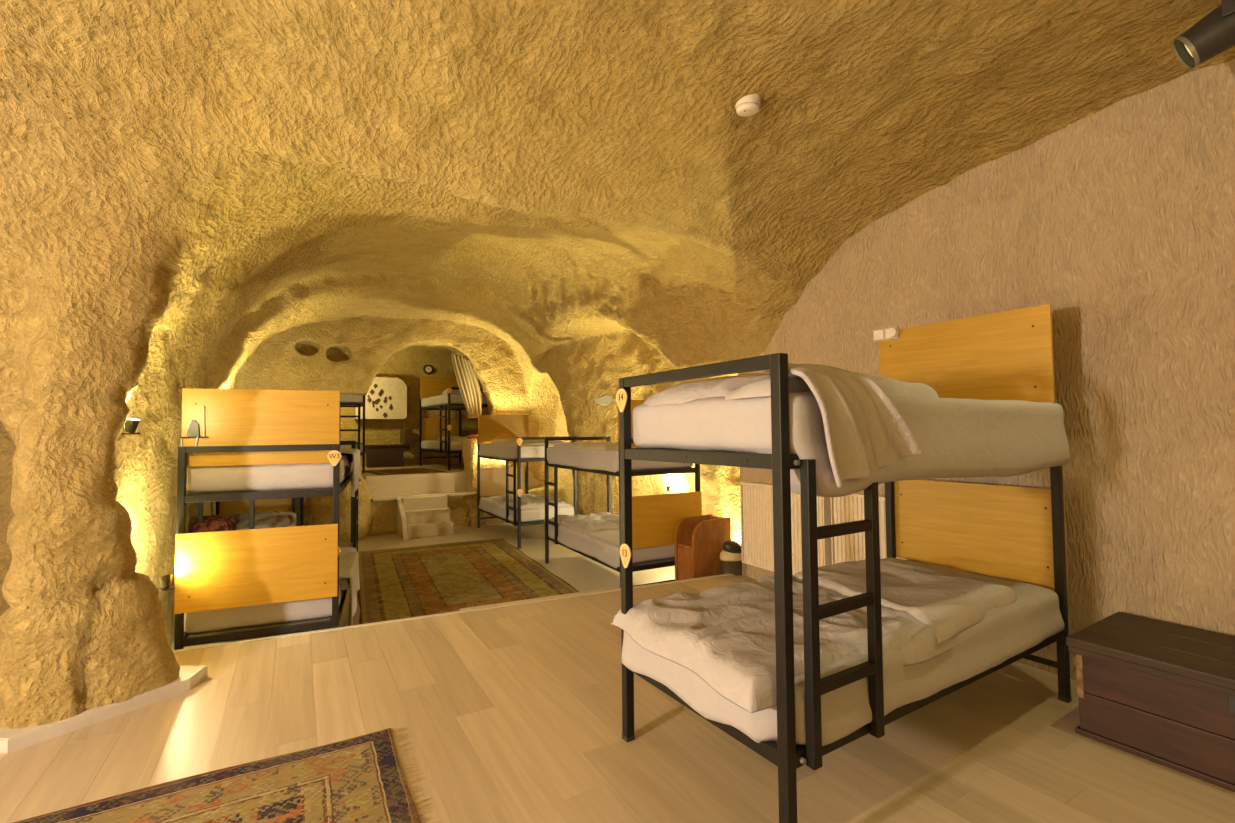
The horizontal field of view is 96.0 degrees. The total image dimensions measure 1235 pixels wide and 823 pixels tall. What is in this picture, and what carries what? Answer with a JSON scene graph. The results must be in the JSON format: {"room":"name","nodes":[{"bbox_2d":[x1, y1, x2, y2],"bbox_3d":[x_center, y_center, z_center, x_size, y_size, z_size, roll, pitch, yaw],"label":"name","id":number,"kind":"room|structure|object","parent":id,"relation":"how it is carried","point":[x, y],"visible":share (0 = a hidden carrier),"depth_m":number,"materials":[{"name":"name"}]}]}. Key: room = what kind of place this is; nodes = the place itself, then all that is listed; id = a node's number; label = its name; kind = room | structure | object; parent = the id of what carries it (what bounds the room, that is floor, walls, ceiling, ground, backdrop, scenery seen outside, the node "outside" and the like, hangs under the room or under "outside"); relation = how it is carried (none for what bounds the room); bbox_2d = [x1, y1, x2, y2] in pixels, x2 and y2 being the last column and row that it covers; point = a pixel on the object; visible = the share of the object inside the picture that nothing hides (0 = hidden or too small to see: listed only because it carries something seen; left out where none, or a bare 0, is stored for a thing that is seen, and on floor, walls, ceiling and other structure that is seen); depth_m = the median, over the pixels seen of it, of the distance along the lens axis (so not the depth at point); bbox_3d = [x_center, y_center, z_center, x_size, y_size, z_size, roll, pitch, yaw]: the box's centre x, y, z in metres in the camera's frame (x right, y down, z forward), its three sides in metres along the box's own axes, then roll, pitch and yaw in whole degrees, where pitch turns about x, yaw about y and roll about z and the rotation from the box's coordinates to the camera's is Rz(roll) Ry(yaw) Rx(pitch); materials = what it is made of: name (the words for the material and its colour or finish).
{"room":"underground chamber","nodes":[
{"label":"underground chamber","id":0,"kind":"room"},
{"bbox_2d":[0,363,179,728],"bbox_3d":[-2.712,0.854,2.803,0.840,2.157,0.664,1,-2,-30],"label":"wall pillar","id":1,"kind":"structure","parent":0,"point":[81,630],"depth_m":2.65,"materials":[{"name":"beige stone"}]},
{"bbox_2d":[121,418,139,434],"bbox_3d":[-2.692,0.082,3.078,0.080,0.090,0.080,1,-2,-30],"label":"spotlight","id":2,"kind":"object","parent":1,"relation":"attached to","point":[131,425],"visible":0.98,"depth_m":3.06,"materials":[{"name":"plastic"}]},
{"bbox_2d":[159,574,173,590],"bbox_3d":[-2.798,1.057,3.450,0.080,0.093,0.083,1,-2,-30],"label":"spotlight","id":3,"kind":"object","parent":1,"relation":"attached to","point":[166,580],"visible":0.98,"depth_m":3.43,"materials":[{"name":"plastic"}]},
{"bbox_2d":[0,263,367,646],"bbox_3d":[-3.650,0.621,2.554,2.608,2.636,12.414,0,-2,-15],"label":"wall","id":4,"kind":"structure","parent":0,"point":[80,317],"depth_m":3.48,"materials":[{"name":"beige stone"}]},
{"bbox_2d":[0,665,206,753],"bbox_3d":[-2.639,1.441,2.707,1.000,0.060,0.615,1,-2,-30],"label":"baseboard","id":5,"kind":"structure","parent":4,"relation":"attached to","point":[11,740],"depth_m":2.62,"materials":[{"name":"white wood"}]},
{"bbox_2d":[215,358,572,537],"bbox_3d":[-4.338,0.689,10.776,5.901,3.087,3.688,1,-2,-30],"label":"wall","id":6,"kind":"structure","parent":0,"point":[543,408],"depth_m":10.80,"materials":[{"name":"beige stone"}]},
{"bbox_2d":[354,377,406,418],"bbox_3d":[-5.230,-0.280,12.232,1.040,0.900,0.620,1,-2,-30],"label":"panel","id":7,"kind":"object","parent":6,"relation":"attached to","point":[386,397],"visible":0.87,"depth_m":12.02,"materials":[{"name":"white paint"}]},
{"bbox_2d":[372,491,475,500],"bbox_3d":[-3.306,1.454,9.586,1.680,0.040,0.280,1,-2,-30],"label":"trim","id":8,"kind":"structure","parent":6,"relation":"attached to","point":[385,498],"depth_m":9.50,"materials":[{"name":"laminate"}]},
{"bbox_2d":[467,435,477,438],"bbox_3d":[-2.606,0.457,10.072,0.200,0.075,0.110,1,-2,-30],"label":"brick","id":9,"kind":"object","parent":6,"relation":"on","point":[468,436],"visible":0.56,"depth_m":10.01,"materials":[{"name":"brick"}]},
{"bbox_2d":[295,463,539,501],"bbox_3d":[-4.402,1.346,11.107,5.300,0.395,3.480,1,-2,-30],"label":"floor","id":10,"kind":"structure","parent":0,"point":[454,479],"depth_m":9.75,"materials":[{"name":"stone"}]},
{"bbox_2d":[340,395,364,472],"bbox_3d":[-5.694,0.137,9.970,2.060,1.965,0.962,1,-2,-30],"label":"bunk bed","id":11,"kind":"object","parent":10,"relation":"on","point":[342,404],"visible":0.26,"depth_m":10.04,"materials":[{"name":"black metal"}]},
{"bbox_2d":[340,394,362,402],"bbox_3d":[-5.669,-0.250,10.018,1.953,0.213,0.922,1,-2,-30],"label":"mattress","id":12,"kind":"object","parent":11,"relation":"on","point":[347,398],"visible":0.09,"depth_m":10.01,"materials":[{"name":"white fabric"}]},
{"bbox_2d":[340,443,362,452],"bbox_3d":[-5.660,0.665,9.986,1.954,0.197,0.924,1,-2,-30],"label":"mattress","id":13,"kind":"object","parent":11,"relation":"on","point":[361,444],"visible":0.1,"depth_m":10.02,"materials":[{"name":"white fabric"}]},
{"bbox_2d":[365,444,411,467],"bbox_3d":[-4.944,0.947,11.914,0.960,0.470,0.450,1,-2,-30],"label":"seat","id":14,"kind":"object","parent":10,"relation":"on","point":[389,455],"visible":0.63,"depth_m":11.73,"materials":[{"name":"brown wood"}]},
{"bbox_2d":[400,428,412,443],"bbox_3d":[-4.648,0.545,12.250,0.180,0.340,0.512,1,-2,-30],"label":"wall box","id":15,"kind":"object","parent":14,"relation":"on","point":[406,434],"visible":0.99,"depth_m":12.05,"materials":[{"name":"brown wood"}]},
{"bbox_2d":[365,468,445,474],"bbox_3d":[-4.000,1.112,10.355,1.166,0.009,1.420,1,-3,-37],"label":"rug","id":16,"kind":"object","parent":10,"relation":"on","point":[409,470],"visible":1,"depth_m":10.23,"materials":[{"name":"red fabric"}]},
{"bbox_2d":[419,376,487,469],"bbox_3d":[-3.430,0.176,11.687,0.962,1.965,2.069,1,-2,-34],"label":"bunk bed","id":17,"kind":"object","parent":10,"relation":"on","point":[429,429],"visible":0.77,"depth_m":12.34,"materials":[{"name":"black metal"}]},
{"bbox_2d":[421,440,462,450],"bbox_3d":[-3.390,0.702,11.646,0.922,0.197,1.949,1,-2,-34],"label":"mattress","id":18,"kind":"object","parent":17,"relation":"on","point":[425,444],"visible":0.42,"depth_m":11.05,"materials":[{"name":"white fabric"}]},
{"bbox_2d":[437,436,466,441],"bbox_3d":[-3.139,0.553,11.292,0.830,0.116,1.010,1,-2,-34],"label":"duvet","id":19,"kind":"object","parent":18,"relation":"on","point":[452,438],"visible":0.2,"depth_m":10.88,"materials":[{"name":"grey fabric"}]},
{"bbox_2d":[421,393,486,406],"bbox_3d":[-3.398,-0.214,11.678,0.922,0.212,1.951,1,-2,-34],"label":"mattress","id":20,"kind":"object","parent":17,"relation":"on","point":[455,398],"visible":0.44,"depth_m":11.01,"materials":[{"name":"white fabric"}]},
{"bbox_2d":[442,389,481,394],"bbox_3d":[-3.354,-0.398,11.645,0.838,0.196,1.191,1,-2,-34],"label":"duvet","id":21,"kind":"object","parent":20,"relation":"on","point":[453,390],"visible":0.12,"depth_m":11.11,"materials":[{"name":"grey fabric"}]},
{"bbox_2d":[171,523,674,649],"bbox_3d":[-2.609,1.956,6.387,7.900,0.090,6.200,1,-2,-30],"label":"floor","id":22,"kind":"structure","parent":0,"point":[583,573],"depth_m":7.46,"materials":[{"name":"stone"}]},
{"bbox_2d":[198,497,303,525],"bbox_3d":[-4.496,0.964,6.921,0.962,1.965,2.060,1,-2,-31],"label":"bunk bed","id":23,"kind":"object","parent":22,"relation":"on","point":[223,508],"visible":0.05,"depth_m":7.66,"materials":[{"name":"black metal"}]},
{"bbox_3d":[-4.482,1.491,6.858,0.923,0.198,1.950,1,-2,-31],"label":"mattress","id":24,"kind":"object","parent":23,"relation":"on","visible":0},
{"bbox_2d":[189,515,238,532],"bbox_3d":[-4.392,1.251,6.061,0.392,0.268,0.713,0,-2,-27],"label":"blanket","id":25,"kind":"object","parent":24,"relation":"on","point":[211,523],"visible":0.42,"depth_m":5.84,"materials":[{"name":"red fabric"}]},
{"bbox_2d":[229,511,295,529],"bbox_3d":[-4.300,1.323,6.732,0.782,0.169,1.475,1,-2,-31],"label":"duvet","id":26,"kind":"object","parent":24,"relation":"on","point":[268,519],"visible":0.62,"depth_m":6.50,"materials":[{"name":"grey fabric"}]},
{"bbox_2d":[174,388,357,649],"bbox_3d":[-2.743,0.868,4.645,0.962,1.965,2.062,0,-2,-22],"label":"bunk bed","id":27,"kind":"object","parent":22,"relation":"on","point":[215,570],"visible":0.73,"depth_m":3.72,"materials":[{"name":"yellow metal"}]},
{"bbox_2d":[180,406,207,453],"bbox_3d":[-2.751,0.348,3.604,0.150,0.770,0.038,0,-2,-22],"label":"reading lamp","id":28,"kind":"object","parent":27,"relation":"attached to","point":[193,427],"visible":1,"depth_m":3.62,"materials":[{"name":"plastic"}]},
{"bbox_2d":[184,542,352,632],"bbox_3d":[-2.769,1.397,4.660,0.925,0.198,1.952,0,-2,-22],"label":"mattress","id":29,"kind":"object","parent":27,"relation":"on","point":[247,616],"visible":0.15,"depth_m":3.75,"materials":[{"name":"white fabric"}]},
{"bbox_2d":[339,547,358,589],"bbox_3d":[-2.652,1.296,4.585,0.882,0.142,1.342,0,-2,-22],"label":"duvet","id":30,"kind":"object","parent":29,"relation":"on","point":[345,582],"visible":0.04,"depth_m":4.39,"materials":[{"name":"grey fabric"}]},
{"bbox_2d":[339,552,359,625],"bbox_3d":[-2.284,1.448,4.578,0.266,0.421,0.990,0,-2,-22],"label":"sheet","id":31,"kind":"object","parent":29,"relation":"hanging from","point":[349,560],"visible":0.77,"depth_m":4.47,"materials":[{"name":"white fabric"}]},
{"bbox_2d":[186,458,352,492],"bbox_3d":[-2.776,0.480,4.692,0.924,0.212,1.952,0,-2,-22],"label":"mattress","id":32,"kind":"object","parent":27,"relation":"on","point":[273,477],"visible":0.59,"depth_m":3.79,"materials":[{"name":"white fabric"}]},
{"bbox_2d":[340,447,352,465],"bbox_3d":[-2.724,0.381,4.744,0.861,0.133,1.167,0,-2,-22],"label":"duvet","id":33,"kind":"object","parent":32,"relation":"on","point":[348,458],"visible":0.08,"depth_m":4.56,"materials":[{"name":"grey fabric"}]},
{"bbox_2d":[340,448,361,496],"bbox_3d":[-2.368,0.508,4.796,0.266,0.374,0.990,0,-2,-22],"label":"sheet","id":34,"kind":"object","parent":32,"relation":"hanging from","point":[356,472],"visible":0.72,"depth_m":4.64,"materials":[{"name":"white fabric"}]},
{"bbox_2d":[396,495,452,539],"bbox_3d":[-3.209,1.716,9.227,0.785,0.600,0.900,1,-2,-30],"label":"stairs","id":35,"kind":"structure","parent":22,"relation":"on","point":[423,516],"depth_m":9.09,"materials":[{"name":"stone"}]},
{"bbox_2d":[357,538,578,623],"bbox_3d":[-1.889,1.902,6.481,2.076,0.009,3.870,0,-2,-26],"label":"rug","id":36,"kind":"object","parent":22,"relation":"on","point":[407,582],"visible":0.84,"depth_m":6.26,"materials":[{"name":"multicoloured fabric"}]},
{"bbox_2d":[477,415,576,548],"bbox_3d":[-1.546,1.011,9.045,0.962,1.965,2.070,1,-2,-30],"label":"bunk bed","id":37,"kind":"object","parent":22,"relation":"on","point":[507,480],"visible":0.75,"depth_m":9.73,"materials":[{"name":"black metal"}]},
{"bbox_2d":[478,443,555,458],"bbox_3d":[-1.524,0.631,9.026,0.943,0.234,1.953,1,-2,-30],"label":"mattress","id":38,"kind":"object","parent":37,"relation":"on","point":[504,451],"visible":0.56,"depth_m":8.25,"materials":[{"name":"white fabric"}]},
{"bbox_2d":[492,439,544,443],"bbox_3d":[-1.591,0.495,9.177,0.814,0.094,0.832,1,-2,-30],"label":"duvet","id":39,"kind":"object","parent":38,"relation":"on","point":[500,441],"visible":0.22,"depth_m":8.93,"materials":[{"name":"grey fabric"}]},
{"bbox_2d":[512,440,566,444],"bbox_3d":[-1.195,0.477,8.457,0.789,0.072,0.579,1,-2,-30],"label":"folded blanket","id":40,"kind":"object","parent":38,"relation":"on","point":[537,442],"visible":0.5,"depth_m":8.29,"materials":[{"name":"beige fabric"}]},
{"bbox_2d":[479,494,573,521],"bbox_3d":[-1.518,1.546,8.995,0.943,0.216,1.951,1,-2,-30],"label":"mattress","id":41,"kind":"object","parent":37,"relation":"on","point":[498,508],"visible":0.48,"depth_m":8.30,"materials":[{"name":"white fabric"}]},
{"bbox_2d":[489,494,535,500],"bbox_3d":[-1.775,1.442,9.403,0.761,0.071,0.645,1,-2,-30],"label":"pillow","id":42,"kind":"object","parent":41,"relation":"on","point":[496,497],"visible":0.58,"depth_m":9.26,"materials":[{"name":"white fabric"}]},
{"bbox_2d":[504,497,570,508],"bbox_3d":[-1.260,1.398,8.583,0.888,0.092,0.916,1,-2,-30],"label":"duvet","id":43,"kind":"object","parent":41,"relation":"on","point":[531,502],"visible":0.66,"depth_m":8.34,"materials":[{"name":"white fabric"}]},
{"bbox_2d":[545,400,701,587],"bbox_3d":[-0.044,0.902,6.369,0.962,1.965,2.062,1,-2,-28],"label":"bunk bed","id":44,"kind":"object","parent":22,"relation":"on","point":[655,518],"visible":0.48,"depth_m":5.50,"materials":[{"name":"black metal"}]},
{"bbox_2d":[548,520,674,567],"bbox_3d":[-0.054,1.447,6.389,0.943,0.226,1.950,1,-2,-28],"label":"mattress","id":45,"kind":"object","parent":44,"relation":"on","point":[604,545],"visible":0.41,"depth_m":5.72,"materials":[{"name":"white fabric"}]},
{"bbox_2d":[551,512,618,533],"bbox_3d":[-0.256,1.322,6.762,0.856,0.096,1.047,1,-2,-28],"label":"duvet","id":46,"kind":"object","parent":45,"relation":"on","point":[603,520],"visible":0.84,"depth_m":6.56,"materials":[{"name":"grey fabric"}]},
{"bbox_2d":[547,446,692,471],"bbox_3d":[-0.063,0.523,6.423,0.943,0.230,1.951,1,-2,-28],"label":"mattress","id":47,"kind":"object","parent":44,"relation":"on","point":[592,459],"visible":0.55,"depth_m":5.77,"materials":[{"name":"white fabric"}]},
{"bbox_2d":[554,441,617,449],"bbox_3d":[-0.100,0.396,6.532,0.866,0.077,1.545,1,-2,-28],"label":"duvet","id":48,"kind":"object","parent":47,"relation":"on","point":[601,445],"visible":0.61,"depth_m":6.29,"materials":[{"name":"white fabric"}]},
{"bbox_2d":[674,514,730,580],"bbox_3d":[0.838,1.444,5.445,0.480,0.800,0.290,1,-2,-33],"label":"wooden chair","id":49,"kind":"object","parent":22,"relation":"on","point":[699,540],"visible":0.67,"depth_m":5.34,"materials":[{"name":"brown wood"}]},
{"bbox_2d":[720,541,741,575],"bbox_3d":[1.116,1.531,5.302,0.316,0.612,0.209,1,-2,-30],"label":"waste bin","id":50,"kind":"object","parent":22,"relation":"on","point":[730,556],"visible":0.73,"depth_m":5.21,"materials":[{"name":"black plastic"}]},
{"bbox_2d":[0,0,1234,390],"bbox_3d":[-1.822,-1.361,4.908,8.067,1.532,16.267,1,-2,-30],"label":"ceiling","id":51,"kind":"structure","parent":0,"point":[538,194],"depth_m":2.86,"materials":[{"name":"beige stone"}]},
{"bbox_2d":[423,365,433,374],"bbox_3d":[-4.317,-0.963,12.705,0.240,0.240,0.041,1,-2,-30],"label":"clock","id":52,"kind":"object","parent":51,"relation":"attached to","point":[428,369],"visible":1,"depth_m":12.69,"materials":[{"name":"plastic"}]},
{"bbox_2d":[451,352,481,417],"bbox_3d":[-2.793,-0.481,10.325,0.571,1.201,0.136,1,-2,-30],"label":"curtain","id":53,"kind":"object","parent":51,"relation":"hanging from","point":[467,380],"visible":0.98,"depth_m":10.31,"materials":[{"name":"fabric"}]},
{"bbox_2d":[735,94,760,116],"bbox_3d":[0.679,-1.607,2.892,0.131,0.112,0.137,-1,-2,2],"label":"smoke detector","id":54,"kind":"object","parent":51,"relation":"attached to","point":[749,105],"visible":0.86,"depth_m":2.85,"materials":[{"name":"white plastic"}]},
{"bbox_2d":[1173,0,1234,68],"bbox_3d":[2.375,-1.584,2.115,0.225,0.430,0.376,1,-2,-30],"label":"ceiling spotlight","id":55,"kind":"object","parent":51,"relation":"attached to","point":[1214,34],"visible":1,"depth_m":2.14,"materials":[{"name":"plastic"}]},
{"bbox_2d":[0,575,1234,822],"bbox_3d":[-0.467,1.571,0.440,7.660,0.400,7.939,1,-2,-30],"label":"floor","id":56,"kind":"structure","parent":0,"point":[512,714],"depth_m":2.40,"materials":[{"name":"laminate"}]},
{"bbox_2d":[13,727,434,822],"bbox_3d":[-1.573,1.405,1.275,2.341,0.009,1.700,1,-2,-29],"label":"patterned rug","id":57,"kind":"object","parent":56,"relation":"on","point":[360,779],"visible":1,"depth_m":2.08,"materials":[{"name":"multicoloured fabric"}]},
{"bbox_2d":[172,574,732,652],"bbox_3d":[-1.102,1.557,4.222,4.967,0.106,0.034,0,-2,-24],"label":"trim","id":58,"kind":"structure","parent":56,"relation":"attached to","point":[583,594],"depth_m":4.05,"materials":[{"name":"beige wood"}]},
{"bbox_2d":[460,589,604,609],"bbox_3d":[-0.644,1.546,4.490,1.213,0.058,0.075,0,-2,-24],"label":"trim","id":59,"kind":"structure","parent":56,"relation":"attached to","point":[600,589],"depth_m":4.49,"materials":[{"name":"beige wood"}]},
{"bbox_2d":[616,304,1071,822],"bbox_3d":[1.131,0.449,2.622,2.072,1.965,0.971,1,-2,-32],"label":"bunk bed","id":60,"kind":"object","parent":56,"relation":"on","point":[1017,533],"visible":0.72,"depth_m":2.73,"materials":[{"name":"black metal"}]},
{"bbox_2d":[621,557,1064,745],"bbox_3d":[1.108,0.988,2.585,2.036,0.222,0.946,1,-2,-32],"label":"mattress","id":61,"kind":"object","parent":60,"relation":"on","point":[1005,632],"visible":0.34,"depth_m":2.10,"materials":[{"name":"white fabric"}]},
{"bbox_2d":[611,574,954,712],"bbox_3d":[0.664,0.879,2.346,1.156,0.113,1.016,1,-2,-32],"label":"duvet","id":62,"kind":"object","parent":61,"relation":"on","point":[725,635],"visible":0.77,"depth_m":2.12,"materials":[{"name":"white fabric"}]},
{"bbox_2d":[792,558,1016,643],"bbox_3d":[1.371,0.858,2.731,0.945,0.080,0.897,1,-2,-32],"label":"folded blanket","id":63,"kind":"object","parent":61,"relation":"on","point":[951,605],"visible":0.77,"depth_m":2.55,"materials":[{"name":"white fabric"}]},
{"bbox_2d":[632,392,1069,496],"bbox_3d":[1.152,0.129,2.635,2.016,0.352,0.965,1,-2,-32],"label":"mattress","id":64,"kind":"object","parent":60,"relation":"on","point":[956,437],"visible":0.7,"depth_m":2.16,"materials":[{"name":"white fabric"}]},
{"bbox_2d":[643,363,938,487],"bbox_3d":[1.035,0.046,2.488,1.721,0.423,1.027,1,-2,-32],"label":"duvet","id":65,"kind":"object","parent":64,"relation":"on","point":[866,433],"visible":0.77,"depth_m":1.85,"materials":[{"name":"beige fabric"}]},
{"bbox_2d":[1066,612,1234,791],"bbox_3d":[2.582,1.190,2.101,0.623,0.420,1.240,1,-2,-32],"label":"chest","id":66,"kind":"object","parent":56,"relation":"on","point":[1157,691],"visible":1,"depth_m":2.27,"materials":[{"name":"brown wood"}]},
{"bbox_2d":[555,338,770,544],"bbox_3d":[1.740,0.666,5.372,1.504,2.632,11.696,1,-2,-34],"label":"wall","id":67,"kind":"structure","parent":0,"point":[719,485],"depth_m":8.24,"materials":[{"name":"beige stone"}]},
{"bbox_2d":[592,394,616,405],"bbox_3d":[-0.092,-0.171,8.393,0.693,0.171,0.080,1,-3,-38],"label":"lamp","id":68,"kind":"object","parent":67,"relation":"attached to","point":[605,399],"visible":0.94,"depth_m":8.28,"materials":[{"name":"grey plastic"}]},
{"bbox_2d":[738,59,1234,680],"bbox_3d":[2.953,-0.123,2.288,0.120,3.650,7.000,1,-2,-30],"label":"wall","id":69,"kind":"structure","parent":0,"point":[1120,219],"depth_m":2.87,"materials":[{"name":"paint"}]},
{"bbox_2d":[740,482,830,575],"bbox_3d":[1.394,1.069,4.756,0.072,0.870,0.976,1,-2,-30],"label":"radiator","id":70,"kind":"object","parent":69,"relation":"attached to","point":[757,542],"visible":0.48,"depth_m":4.86,"materials":[{"name":"metal"}]},
{"bbox_2d":[741,482,771,487],"bbox_3d":[1.400,0.645,4.754,0.072,0.022,0.925,1,-2,-30],"label":"grille","id":71,"kind":"object","parent":70,"relation":"attached to","point":[743,484],"depth_m":4.98,"materials":[{"name":"metal"}]},
{"bbox_2d":[830,493,912,563],"bbox_3d":[1.813,1.040,4.031,0.072,0.870,0.651,1,-2,-30],"label":"radiator","id":72,"kind":"object","parent":69,"relation":"attached to","point":[848,508],"visible":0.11,"depth_m":4.11,"materials":[{"name":"metal"}]},
{"bbox_2d":[846,493,884,499],"bbox_3d":[1.819,0.616,4.029,0.072,0.022,0.600,1,-2,-30],"label":"grille","id":73,"kind":"object","parent":72,"relation":"attached to","point":[856,496],"depth_m":4.08,"materials":[{"name":"metal"}]},
{"bbox_2d":[873,326,899,341],"bbox_3d":[1.681,-0.488,3.497,0.045,0.080,0.180,1,-2,-32],"label":"wall socket","id":74,"kind":"object","parent":69,"relation":"attached to","point":[889,333],"visible":1,"depth_m":3.50,"materials":[{"name":"white plastic"}]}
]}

